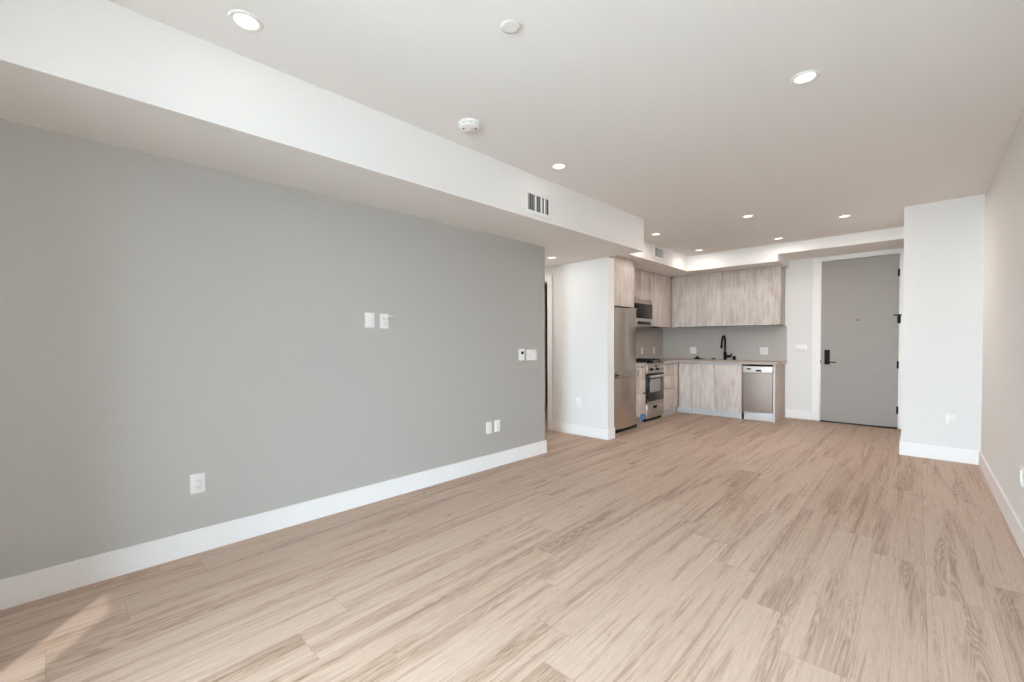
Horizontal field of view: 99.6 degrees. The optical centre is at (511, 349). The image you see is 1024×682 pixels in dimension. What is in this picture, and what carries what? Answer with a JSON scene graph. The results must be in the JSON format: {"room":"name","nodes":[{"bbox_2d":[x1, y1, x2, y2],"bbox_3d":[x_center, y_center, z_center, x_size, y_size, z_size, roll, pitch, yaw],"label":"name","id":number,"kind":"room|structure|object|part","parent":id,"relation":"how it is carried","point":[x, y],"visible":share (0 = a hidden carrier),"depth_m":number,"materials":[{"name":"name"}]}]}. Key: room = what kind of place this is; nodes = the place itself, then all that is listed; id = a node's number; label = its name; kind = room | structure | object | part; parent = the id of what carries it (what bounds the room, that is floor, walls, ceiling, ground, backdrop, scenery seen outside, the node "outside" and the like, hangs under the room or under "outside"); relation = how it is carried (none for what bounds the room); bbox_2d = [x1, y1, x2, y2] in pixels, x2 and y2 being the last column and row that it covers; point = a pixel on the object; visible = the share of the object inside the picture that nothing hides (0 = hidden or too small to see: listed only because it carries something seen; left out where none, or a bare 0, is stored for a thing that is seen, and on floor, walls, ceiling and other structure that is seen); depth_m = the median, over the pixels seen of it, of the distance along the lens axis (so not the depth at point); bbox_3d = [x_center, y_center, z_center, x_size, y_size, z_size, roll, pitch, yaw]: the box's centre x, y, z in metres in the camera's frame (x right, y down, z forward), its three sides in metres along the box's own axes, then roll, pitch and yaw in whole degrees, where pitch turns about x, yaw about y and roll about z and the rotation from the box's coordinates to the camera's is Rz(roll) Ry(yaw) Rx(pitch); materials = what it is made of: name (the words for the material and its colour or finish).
{"room":"empty living room","nodes":[
{"label":"empty living room","id":0,"kind":"room"},
{"bbox_2d":[0,119,544,579],"bbox_3d":[-2.122,0.036,3.779,2.135,2.318,5.006,1,2,43],"label":"wall","id":1,"kind":"structure","parent":0,"point":[164,321],"depth_m":2.66,"materials":[{"name":"grey paint"}]},
{"bbox_2d":[190,472,205,494],"bbox_3d":[-1.882,0.799,2.593,0.010,0.118,0.076,1,2,44],"label":"wall outlet","id":2,"kind":"object","parent":1,"relation":"attached to","point":[197,481],"visible":1,"depth_m":2.59,"materials":[{"name":"white plastic"}]},
{"bbox_2d":[194,477,201,489],"bbox_3d":[-1.881,0.800,2.591,0.004,0.068,0.034,1,2,45],"label":"receptacle","id":3,"kind":"object","parent":2,"relation":"attached to","point":[197,480],"depth_m":2.59,"materials":[{"name":"white plastic"}]},
{"bbox_2d":[0,440,546,609],"bbox_3d":[-1.455,1.130,3.326,0.549,0.141,4.820,1,2,43],"label":"baseboard","id":4,"kind":"structure","parent":1,"relation":"attached to","point":[16,590],"depth_m":2.67,"materials":[{"name":"white wood"}]},
{"bbox_2d":[365,312,374,327],"bbox_3d":[-1.106,-0.230,3.367,0.008,0.118,0.080,1,2,45],"label":"blank wall plate","id":5,"kind":"object","parent":1,"relation":"attached to","point":[369,317],"visible":1,"depth_m":3.36,"materials":[{"name":"white plastic"}]},
{"bbox_2d":[380,314,394,328],"bbox_3d":[-0.999,-0.230,3.462,0.115,0.118,0.037,-1,1,-22],"label":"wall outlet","id":6,"kind":"object","parent":1,"relation":"attached to","point":[384,318],"visible":1,"depth_m":3.45,"materials":[{"name":"white plastic"}]},
{"bbox_3d":[-1.020,-0.230,3.455,0.006,0.118,0.076,1,2,45],"label":"plate","id":7,"kind":"part","parent":6,"relation":"part of","materials":[{"name":"white plastic"}]},
{"bbox_2d":[486,421,491,433],"bbox_3d":[-0.227,0.770,4.274,0.008,0.118,0.080,1,2,45],"label":"blank wall plate","id":8,"kind":"object","parent":1,"relation":"attached to","point":[488,424],"visible":1,"depth_m":4.27,"materials":[{"name":"white plastic"}]},
{"bbox_2d":[494,420,499,431],"bbox_3d":[-0.147,0.764,4.353,0.010,0.118,0.076,1,2,44],"label":"wall outlet","id":9,"kind":"object","parent":1,"relation":"attached to","point":[496,422],"visible":1,"depth_m":4.34,"materials":[{"name":"white plastic"}]},
{"bbox_2d":[518,349,524,360],"bbox_3d":[0.101,0.050,4.586,0.022,0.124,0.084,1,2,45],"label":"thermostat","id":10,"kind":"object","parent":1,"relation":"attached to","point":[521,352],"visible":1,"depth_m":4.57,"materials":[{"name":"white plastic"}]},
{"bbox_2d":[526,349,536,359],"bbox_3d":[0.214,0.053,4.709,0.011,0.118,0.168,1,2,44],"label":"light switch","id":11,"kind":"object","parent":1,"relation":"attached to","point":[531,354],"visible":1,"depth_m":4.70,"materials":[{"name":"white plastic"}]},
{"bbox_2d":[0,0,643,266],"bbox_3d":[-1.528,-1.318,3.892,2.818,0.379,6.030,1,2,43],"label":"ceiling","id":12,"kind":"structure","parent":0,"point":[103,71],"depth_m":2.29,"materials":[{"name":"paint"}]},
{"bbox_2d":[525,188,551,219],"bbox_3d":[0.234,-1.268,3.768,0.016,0.205,0.345,1,2,45],"label":"ceiling vent","id":13,"kind":"object","parent":12,"relation":"in","point":[536,203],"visible":1,"depth_m":3.77,"materials":[{"name":"white plastic"}]},
{"bbox_2d":[0,407,1023,681],"bbox_3d":[0.673,1.177,4.060,5.849,0.001,9.799,1,2,43],"label":"floor","id":14,"kind":"structure","parent":0,"point":[893,641],"depth_m":2.25,"materials":[{"name":"brown wood"}]},
{"bbox_2d":[614,307,638,433],"bbox_3d":[1.394,0.266,6.271,0.678,1.724,0.608,1,2,43],"label":"refrigerator","id":15,"kind":"object","parent":14,"relation":"on","point":[625,370],"visible":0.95,"depth_m":6.00,"materials":[{"name":"silver metal"}]},
{"bbox_3d":[1.600,-0.124,6.068,0.062,0.915,0.608,1,2,43],"label":"door","id":16,"kind":"part","parent":15,"relation":"part of","materials":[{"name":"silver metal"}]},
{"bbox_3d":[1.603,0.719,6.085,0.062,0.728,0.608,1,2,43],"label":"freezer door","id":17,"kind":"part","parent":15,"relation":"part of","materials":[{"name":"silver metal"}]},
{"bbox_3d":[1.635,0.322,6.046,0.019,0.047,0.581,1,2,43],"label":"handle","id":18,"kind":"part","parent":15,"relation":"part of","materials":[{"name":"metal"}]},
{"bbox_3d":[1.635,0.370,6.047,0.019,0.041,0.581,1,2,43],"label":"handle","id":19,"kind":"part","parent":15,"relation":"part of","materials":[{"name":"metal"}]},
{"bbox_2d":[636,365,644,423],"bbox_3d":[1.700,0.678,6.711,0.601,0.882,0.408,1,2,43],"label":"base cabinet","id":20,"kind":"object","parent":14,"relation":"on","point":[640,380],"visible":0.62,"depth_m":6.54,"materials":[{"name":"beige wood"}]},
{"bbox_3d":[1.906,0.357,6.510,0.019,0.179,0.405,1,2,43],"label":"drawer","id":21,"kind":"part","parent":20,"relation":"part of","materials":[{"name":"beige wood"}]},
{"bbox_3d":[1.907,0.554,6.513,0.019,0.203,0.405,1,2,43],"label":"drawer","id":22,"kind":"part","parent":20,"relation":"part of","materials":[{"name":"beige wood"}]},
{"bbox_3d":[1.908,0.845,6.519,0.019,0.344,0.405,1,2,43],"label":"drawer","id":23,"kind":"part","parent":20,"relation":"part of","materials":[{"name":"beige wood"}]},
{"bbox_2d":[636,362,646,365],"bbox_3d":[1.704,0.217,6.697,0.624,0.037,0.410,1,2,43],"label":"countertop","id":24,"kind":"structure","parent":20,"relation":"on","point":[637,363],"depth_m":6.50,"materials":[{"name":"beige stone"}]},
{"bbox_2d":[636,358,666,421],"bbox_3d":[2.082,0.628,7.055,0.667,0.965,0.606,1,2,43],"label":"range","id":25,"kind":"object","parent":14,"relation":"on","point":[654,371],"visible":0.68,"depth_m":6.83,"materials":[{"name":"silver metal"}]},
{"bbox_3d":[2.245,1.086,6.912,0.030,0.044,0.586,1,2,43],"label":"kick plate","id":26,"kind":"part","parent":25,"relation":"part of","materials":[{"name":"silver metal"}]},
{"bbox_3d":[2.265,0.948,6.890,0.046,0.228,0.602,1,2,43],"label":"warming drawer","id":27,"kind":"part","parent":25,"relation":"part of","materials":[{"name":"silver metal"}]},
{"bbox_2d":[645,362,662,364],"bbox_3d":[2.063,0.221,7.063,0.580,0.022,0.606,1,2,43],"label":"cooktop","id":28,"kind":"object","parent":25,"relation":"in","point":[648,363],"depth_m":6.94,"materials":[{"name":"silver metal"}]},
{"bbox_3d":[2.264,0.601,6.883,0.048,0.457,0.598,1,2,43],"label":"oven door","id":29,"kind":"part","parent":25,"relation":"part of","materials":[{"name":"black glass"}]},
{"bbox_3d":[2.264,0.301,6.876,0.054,0.131,0.604,1,2,43],"label":"control panel","id":30,"kind":"part","parent":25,"relation":"part of","materials":[{"name":"silver metal"}]},
{"bbox_3d":[2.302,0.410,6.843,0.061,0.034,0.536,1,2,43],"label":"handle","id":31,"kind":"part","parent":25,"relation":"part of","materials":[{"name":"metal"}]},
{"bbox_2d":[661,362,678,415],"bbox_3d":[2.495,0.657,7.563,0.595,0.882,0.687,1,2,43],"label":"base cabinet","id":32,"kind":"object","parent":14,"relation":"on","point":[671,380],"visible":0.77,"depth_m":7.36,"materials":[{"name":"beige wood"}]},
{"bbox_3d":[2.623,0.827,7.281,0.019,0.344,0.442,1,2,43],"label":"drawer","id":33,"kind":"part","parent":32,"relation":"part of","materials":[{"name":"beige wood"}]},
{"bbox_3d":[2.621,0.339,7.271,0.019,0.179,0.442,1,2,43],"label":"drawer","id":34,"kind":"part","parent":32,"relation":"part of","materials":[{"name":"beige wood"}]},
{"bbox_3d":[2.622,0.536,7.275,0.019,0.203,0.442,1,2,43],"label":"drawer","id":35,"kind":"part","parent":32,"relation":"part of","materials":[{"name":"beige wood"}]},
{"bbox_3d":[2.841,0.619,7.511,0.019,0.749,0.194,1,2,43],"label":"filler panel","id":36,"kind":"part","parent":32,"relation":"part of","materials":[{"name":"beige wood"}]},
{"bbox_2d":[677,362,743,418],"bbox_3d":[3.491,0.654,7.482,1.057,0.882,0.645,1,2,43],"label":"base cabinet","id":37,"kind":"object","parent":14,"relation":"on","point":[714,389],"visible":0.98,"depth_m":7.21,"materials":[{"name":"beige wood"}]},
{"bbox_3d":[3.001,0.618,7.512,0.196,0.749,0.019,1,2,43],"label":"door","id":38,"kind":"part","parent":37,"relation":"part of","materials":[{"name":"beige wood"}]},
{"bbox_3d":[3.217,0.621,7.309,0.392,0.749,0.019,1,2,43],"label":"door","id":39,"kind":"part","parent":37,"relation":"part of","materials":[{"name":"beige wood"}]},
{"bbox_2d":[638,358,786,364],"bbox_3d":[3.252,0.199,7.268,2.101,0.037,1.317,1,2,43],"label":"countertop","id":40,"kind":"structure","parent":37,"relation":"on","point":[663,360],"depth_m":7.21,"materials":[{"name":"beige stone"}]},
{"bbox_2d":[720,335,731,359],"bbox_3d":[3.706,-0.041,7.490,0.146,0.429,0.235,1,2,43],"label":"faucet","id":41,"kind":"object","parent":40,"relation":"on","point":[725,356],"visible":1,"depth_m":7.56,"materials":[{"name":"black metal"}]},
{"bbox_3d":[3.669,-0.101,7.516,0.033,0.309,0.214,1,2,43],"label":"spout","id":42,"kind":"part","parent":41,"relation":"part of","materials":[{"name":"black metal"}]},
{"bbox_3d":[3.509,0.625,7.035,0.402,0.749,0.019,1,2,43],"label":"door","id":43,"kind":"part","parent":37,"relation":"part of","materials":[{"name":"beige wood"}]},
{"bbox_2d":[743,364,772,421],"bbox_3d":[4.021,0.672,6.950,0.417,0.858,0.606,1,2,43],"label":"dishwasher","id":44,"kind":"object","parent":14,"relation":"on","point":[757,379],"visible":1,"depth_m":6.73,"materials":[{"name":"silver metal"}]},
{"bbox_2d":[743,364,772,373],"bbox_3d":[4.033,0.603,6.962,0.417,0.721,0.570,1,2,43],"label":"control panel","id":45,"kind":"object","parent":44,"relation":"in","point":[751,368],"depth_m":6.74,"materials":[{"name":"silver metal"}]},
{"bbox_3d":[3.828,0.665,6.743,0.411,0.606,0.028,1,2,43],"label":"door","id":46,"kind":"part","parent":44,"relation":"part of","materials":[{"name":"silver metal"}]},
{"bbox_3d":[3.825,0.309,6.735,0.411,0.103,0.032,1,2,43],"label":"control panel","id":47,"kind":"part","parent":44,"relation":"part of","materials":[{"name":"silver metal"}]},
{"bbox_3d":[3.847,1.041,6.761,0.401,0.130,0.023,1,2,43],"label":"toe panel","id":48,"kind":"part","parent":44,"relation":"part of","materials":[{"name":"metal"}]},
{"bbox_2d":[773,364,784,422],"bbox_3d":[4.210,0.664,6.818,0.026,0.882,0.671,1,2,43],"label":"end panel","id":49,"kind":"object","parent":14,"relation":"on","point":[778,370],"visible":0.88,"depth_m":6.74,"materials":[{"name":"beige wood"}]},
{"bbox_2d":[545,284,545,406],"bbox_3d":[-0.304,-0.232,7.347,0.100,2.698,2.894,1,2,43],"label":"wall","id":50,"kind":"structure","parent":0,"point":[545,284],"depth_m":8.28,"materials":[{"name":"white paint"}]},
{"bbox_2d":[546,284,547,406],"bbox_3d":[1.217,-0.249,7.835,1.450,2.698,0.100,1,2,43],"label":"door","id":51,"kind":"structure","parent":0,"point":[546,284],"depth_m":8.29,"materials":[{"name":"white wood"}]},
{"bbox_2d":[107,0,1023,255],"bbox_3d":[0.695,-1.581,4.042,6.050,0.120,9.900,1,2,43],"label":"ceiling","id":52,"kind":"structure","parent":0,"point":[685,118],"depth_m":2.48,"materials":[{"name":"paint"}]},
{"bbox_2d":[228,9,263,31],"bbox_3d":[-1.190,-1.468,1.936,0.138,0.007,0.138,1,2,43],"label":"recessed light","id":53,"kind":"object","parent":52,"relation":"in","point":[244,20],"visible":1,"depth_m":1.93,"materials":[{"name":"white plastic"}]},
{"bbox_2d":[458,118,480,133],"bbox_3d":[-0.280,-1.471,2.858,0.154,0.043,0.154,1,2,43],"label":"smoke detector","id":54,"kind":"object","parent":52,"relation":"attached to","point":[466,125],"visible":1,"depth_m":2.82,"materials":[{"name":"white plastic"}]},
{"bbox_2d":[501,19,519,33],"bbox_3d":[-0.007,-1.471,1.967,0.088,0.012,0.088,1,2,43],"label":"sprinkler cover","id":55,"kind":"object","parent":52,"relation":"attached to","point":[505,25],"visible":1,"depth_m":1.96,"materials":[{"name":"white plastic"}]},
{"bbox_2d":[551,163,566,169],"bbox_3d":[0.386,-1.507,3.558,0.138,0.007,0.138,1,2,43],"label":"recessed light","id":56,"kind":"object","parent":52,"relation":"in","point":[557,166],"visible":1,"depth_m":3.56,"materials":[{"name":"white"}]},
{"bbox_2d":[742,214,754,217],"bbox_3d":[2.735,-1.546,5.015,0.138,0.007,0.138,1,2,43],"label":"recessed light","id":57,"kind":"object","parent":52,"relation":"in","point":[750,215],"visible":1,"depth_m":5.01,"materials":[{"name":"white"}]},
{"bbox_2d":[790,69,819,84],"bbox_3d":[1.604,-1.489,2.369,0.138,0.007,0.138,1,2,43],"label":"recessed light","id":58,"kind":"object","parent":52,"relation":"in","point":[807,76],"visible":1,"depth_m":2.37,"materials":[{"name":"white"}]},
{"bbox_2d":[837,214,851,217],"bbox_3d":[3.866,-1.552,5.032,0.138,0.007,0.138,1,2,43],"label":"recessed light","id":59,"kind":"object","parent":52,"relation":"in","point":[847,215],"visible":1,"depth_m":5.03,"materials":[{"name":"white"}]},
{"bbox_2d":[545,257,613,428],"bbox_3d":[0.417,-0.025,6.339,2.335,2.317,0.155,1,2,43],"label":"wall","id":60,"kind":"structure","parent":0,"point":[583,291],"depth_m":5.73,"materials":[{"name":"white paint"}]},
{"bbox_2d":[545,275,552,429],"bbox_3d":[0.241,0.035,6.496,1.045,2.189,0.173,1,2,43],"label":"trim","id":61,"kind":"structure","parent":60,"relation":"attached to","point":[548,278],"depth_m":6.10,"materials":[{"name":"white wood"}]},
{"bbox_2d":[576,398,580,406],"bbox_3d":[0.891,0.702,5.799,0.076,0.118,0.010,1,2,43],"label":"wall outlet","id":62,"kind":"object","parent":60,"relation":"attached to","point":[578,400],"visible":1,"depth_m":5.79,"materials":[{"name":"white plastic"}]},
{"bbox_2d":[552,421,614,439],"bbox_3d":[0.951,1.069,5.854,0.899,0.141,0.169,1,2,43],"label":"baseboard","id":63,"kind":"structure","parent":60,"relation":"attached to","point":[577,429],"depth_m":5.73,"materials":[{"name":"white wood"}]},
{"bbox_2d":[592,241,788,278],"bbox_3d":[2.555,-1.447,6.491,2.114,0.260,3.347,1,2,43],"label":"ceiling","id":64,"kind":"structure","parent":0,"point":[674,264],"depth_m":6.87,"materials":[{"name":"paint"}]},
{"bbox_2d":[654,245,663,260],"bbox_3d":[2.223,-1.464,6.540,0.015,0.185,0.345,1,2,43],"label":"ceiling vent","id":65,"kind":"object","parent":64,"relation":"in","point":[658,251],"visible":1,"depth_m":6.52,"materials":[{"name":"white plastic"}]},
{"bbox_2d":[662,258,812,416],"bbox_3d":[4.278,-0.252,7.315,3.526,2.698,0.170,1,2,43],"label":"wall","id":66,"kind":"structure","parent":0,"point":[799,273],"depth_m":6.92,"materials":[{"name":"white paint"}]},
{"bbox_2d":[672,272,726,327],"bbox_3d":[3.373,-0.879,7.802,0.863,0.932,0.333,1,2,43],"label":"upper cabinet","id":67,"kind":"object","parent":66,"relation":"attached to","point":[697,298],"visible":0.98,"depth_m":7.66,"materials":[{"name":"beige wood"}]},
{"bbox_3d":[3.112,-0.865,7.832,0.440,0.907,0.019,1,2,43],"label":"door","id":68,"kind":"part","parent":67,"relation":"part of","materials":[{"name":"beige wood"}]},
{"bbox_3d":[3.382,-0.418,7.818,0.863,0.010,0.309,1,2,43],"label":"rail","id":69,"kind":"part","parent":67,"relation":"part of","materials":[{"name":"beige wood"}]},
{"bbox_3d":[3.427,-0.861,7.536,0.417,0.907,0.019,1,2,43],"label":"door","id":70,"kind":"part","parent":67,"relation":"part of","materials":[{"name":"beige wood"}]},
{"bbox_2d":[663,326,786,360],"bbox_3d":[3.693,-0.117,7.736,2.097,0.572,0.020,1,2,43],"label":"backsplash","id":71,"kind":"structure","parent":66,"relation":"attached to","point":[744,343],"depth_m":7.61,"materials":[{"name":"grey tile"}]},
{"bbox_2d":[690,347,695,353],"bbox_3d":[3.359,0.007,8.032,0.122,0.122,0.010,1,2,43],"label":"wall outlet","id":72,"kind":"object","parent":71,"relation":"attached to","point":[692,349],"visible":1,"depth_m":8.03,"materials":[{"name":"white plastic"}]},
{"bbox_2d":[760,347,767,354],"bbox_3d":[4.210,0.019,7.234,0.122,0.122,0.010,1,2,43],"label":"wall outlet","id":73,"kind":"object","parent":71,"relation":"attached to","point":[763,350],"visible":1,"depth_m":7.23,"materials":[{"name":"white plastic"}]},
{"bbox_2d":[721,265,785,326],"bbox_3d":[4.007,-0.869,7.207,0.874,0.934,0.333,1,2,43],"label":"upper cabinet","id":74,"kind":"object","parent":66,"relation":"attached to","point":[753,296],"visible":1,"depth_m":7.04,"materials":[{"name":"beige wood"}]},
{"bbox_3d":[3.733,-0.857,7.249,0.414,0.907,0.019,1,2,43],"label":"door","id":75,"kind":"part","parent":74,"relation":"part of","materials":[{"name":"beige wood"}]},
{"bbox_3d":[4.044,-0.852,6.957,0.434,0.907,0.019,1,2,43],"label":"door","id":76,"kind":"part","parent":74,"relation":"part of","materials":[{"name":"beige wood"}]},
{"bbox_3d":[4.319,-0.853,6.915,0.020,0.910,0.333,1,2,43],"label":"panel","id":77,"kind":"part","parent":74,"relation":"part of","materials":[{"name":"beige wood"}]},
{"bbox_2d":[786,409,810,419],"bbox_3d":[4.588,1.032,6.929,0.337,0.141,0.014,1,2,43],"label":"baseboard","id":78,"kind":"structure","parent":66,"relation":"attached to","point":[790,413],"depth_m":6.92,"materials":[{"name":"white wood"}]},
{"bbox_2d":[795,345,806,351],"bbox_3d":[4.602,-0.026,6.893,0.168,0.118,0.010,1,2,43],"label":"light switch","id":79,"kind":"object","parent":66,"relation":"attached to","point":[798,348],"visible":1,"depth_m":6.89,"materials":[{"name":"white plastic"}]},
{"bbox_2d":[811,248,903,428],"bbox_3d":[5.145,-0.162,6.471,1.073,2.540,0.158,1,2,43],"label":"trim","id":80,"kind":"structure","parent":66,"relation":"attached to","point":[817,262],"depth_m":6.71,"materials":[{"name":"white wood"}]},
{"bbox_2d":[820,254,901,428],"bbox_3d":[5.122,-0.125,6.394,0.937,2.468,0.119,1,2,43],"label":"door","id":81,"kind":"structure","parent":66,"relation":"in","point":[861,318],"depth_m":6.39,"materials":[{"name":"grey laminate"}]},
{"bbox_3d":[4.850,0.110,6.660,0.067,0.221,0.024,1,2,43],"label":"lock plate","id":82,"kind":"part","parent":81,"relation":"part of","materials":[{"name":"black metal"}]},
{"bbox_2d":[778,226,903,260],"bbox_3d":[4.728,-1.504,6.231,1.410,0.154,0.749,1,2,43],"label":"ceiling","id":83,"kind":"structure","parent":0,"point":[890,238],"depth_m":6.02,"materials":[{"name":"paint"}]},
{"bbox_2d":[901,194,984,450],"bbox_3d":[5.210,-0.215,5.188,0.744,2.698,1.998,1,2,43],"label":"wall","id":84,"kind":"structure","parent":0,"point":[943,264],"depth_m":4.50,"materials":[{"name":"white paint"}]},
{"bbox_2d":[946,414,955,425],"bbox_3d":[4.533,0.724,4.469,0.076,0.118,0.010,1,2,43],"label":"wall outlet","id":85,"kind":"object","parent":84,"relation":"attached to","point":[950,418],"visible":1,"depth_m":4.47,"materials":[{"name":"white plastic"}]},
{"bbox_2d":[899,436,1023,557],"bbox_3d":[2.566,1.128,2.509,0.608,0.141,9.130,1,2,43],"label":"baseboard","id":86,"kind":"structure","parent":84,"relation":"attached to","point":[967,456],"depth_m":4.33,"materials":[{"name":"white wood"}]},
{"bbox_2d":[981,111,1023,526],"bbox_3d":[2.159,-0.128,1.504,0.150,2.698,7.552,1,2,43],"label":"wall","id":87,"kind":"structure","parent":0,"point":[1002,417],"depth_m":3.18,"materials":[{"name":"white paint"}]},
{"bbox_2d":[1019,465,1022,486],"bbox_3d":[3.100,0.769,2.637,0.010,0.118,0.076,1,2,43],"label":"wall outlet","id":88,"kind":"object","parent":87,"relation":"attached to","point":[1021,467],"visible":1,"depth_m":2.62,"materials":[{"name":"white plastic"}]},
{"bbox_3d":[1.863,-0.243,7.391,0.100,2.698,3.365,1,2,43],"label":"wall","id":89,"kind":"structure","parent":0,"visible":0},
{"bbox_2d":[609,256,633,307],"bbox_3d":[1.326,-0.956,6.252,0.640,0.700,0.615,1,2,43],"label":"upper cabinet","id":90,"kind":"object","parent":89,"relation":"attached to","point":[623,267],"visible":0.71,"depth_m":6.03,"materials":[{"name":"beige wood"}]},
{"bbox_2d":[634,268,650,300],"bbox_3d":[1.999,-1.080,7.209,0.326,0.494,0.745,1,2,43],"label":"upper cabinet","id":91,"kind":"object","parent":89,"relation":"attached to","point":[642,279],"visible":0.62,"depth_m":7.13,"materials":[{"name":"beige wood"}]},
{"bbox_3d":[1.984,-1.062,6.969,0.019,0.469,0.372,1,2,43],"label":"door","id":92,"kind":"part","parent":91,"relation":"part of","materials":[{"name":"beige wood"}]},
{"bbox_2d":[631,299,651,326],"bbox_3d":[2.050,-0.608,7.244,0.356,0.438,0.600,1,2,43],"label":"microwave","id":93,"kind":"object","parent":91,"relation":"attached to","point":[644,307],"visible":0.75,"depth_m":7.10,"materials":[{"name":"silver metal"}]},
{"bbox_3d":[2.165,-0.791,7.132,0.024,0.068,0.600,1,2,43],"label":"vent trim","id":94,"kind":"part","parent":93,"relation":"part of","materials":[{"name":"silver metal"}]},
{"bbox_3d":[2.168,-0.637,7.133,0.030,0.236,0.600,1,2,43],"label":"door glass","id":95,"kind":"part","parent":93,"relation":"part of","materials":[{"name":"black glass"}]},
{"bbox_3d":[2.239,-1.069,7.241,0.019,0.469,0.367,1,2,43],"label":"door","id":96,"kind":"part","parent":91,"relation":"part of","materials":[{"name":"beige wood"}]},
{"bbox_2d":[636,328,662,358],"bbox_3d":[2.135,-0.107,7.594,0.020,0.572,2.318,1,2,43],"label":"backsplash","id":97,"kind":"structure","parent":89,"relation":"attached to","point":[647,338],"depth_m":8.02,"materials":[{"name":"grey tile"}]},
{"bbox_2d":[647,272,670,327],"bbox_3d":[2.538,-0.875,7.787,0.326,0.932,0.824,1,2,43],"label":"upper cabinet","id":98,"kind":"object","parent":89,"relation":"attached to","point":[660,284],"visible":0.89,"depth_m":7.66,"materials":[{"name":"beige wood"}]},
{"bbox_3d":[2.413,-0.854,7.430,0.019,0.907,0.127,1,2,43],"label":"door","id":99,"kind":"part","parent":98,"relation":"part of","materials":[{"name":"beige wood"}]},
{"bbox_3d":[2.695,-0.862,7.730,0.019,0.907,0.691,1,2,43],"label":"door","id":100,"kind":"part","parent":98,"relation":"part of","materials":[{"name":"beige wood"}]}
]}

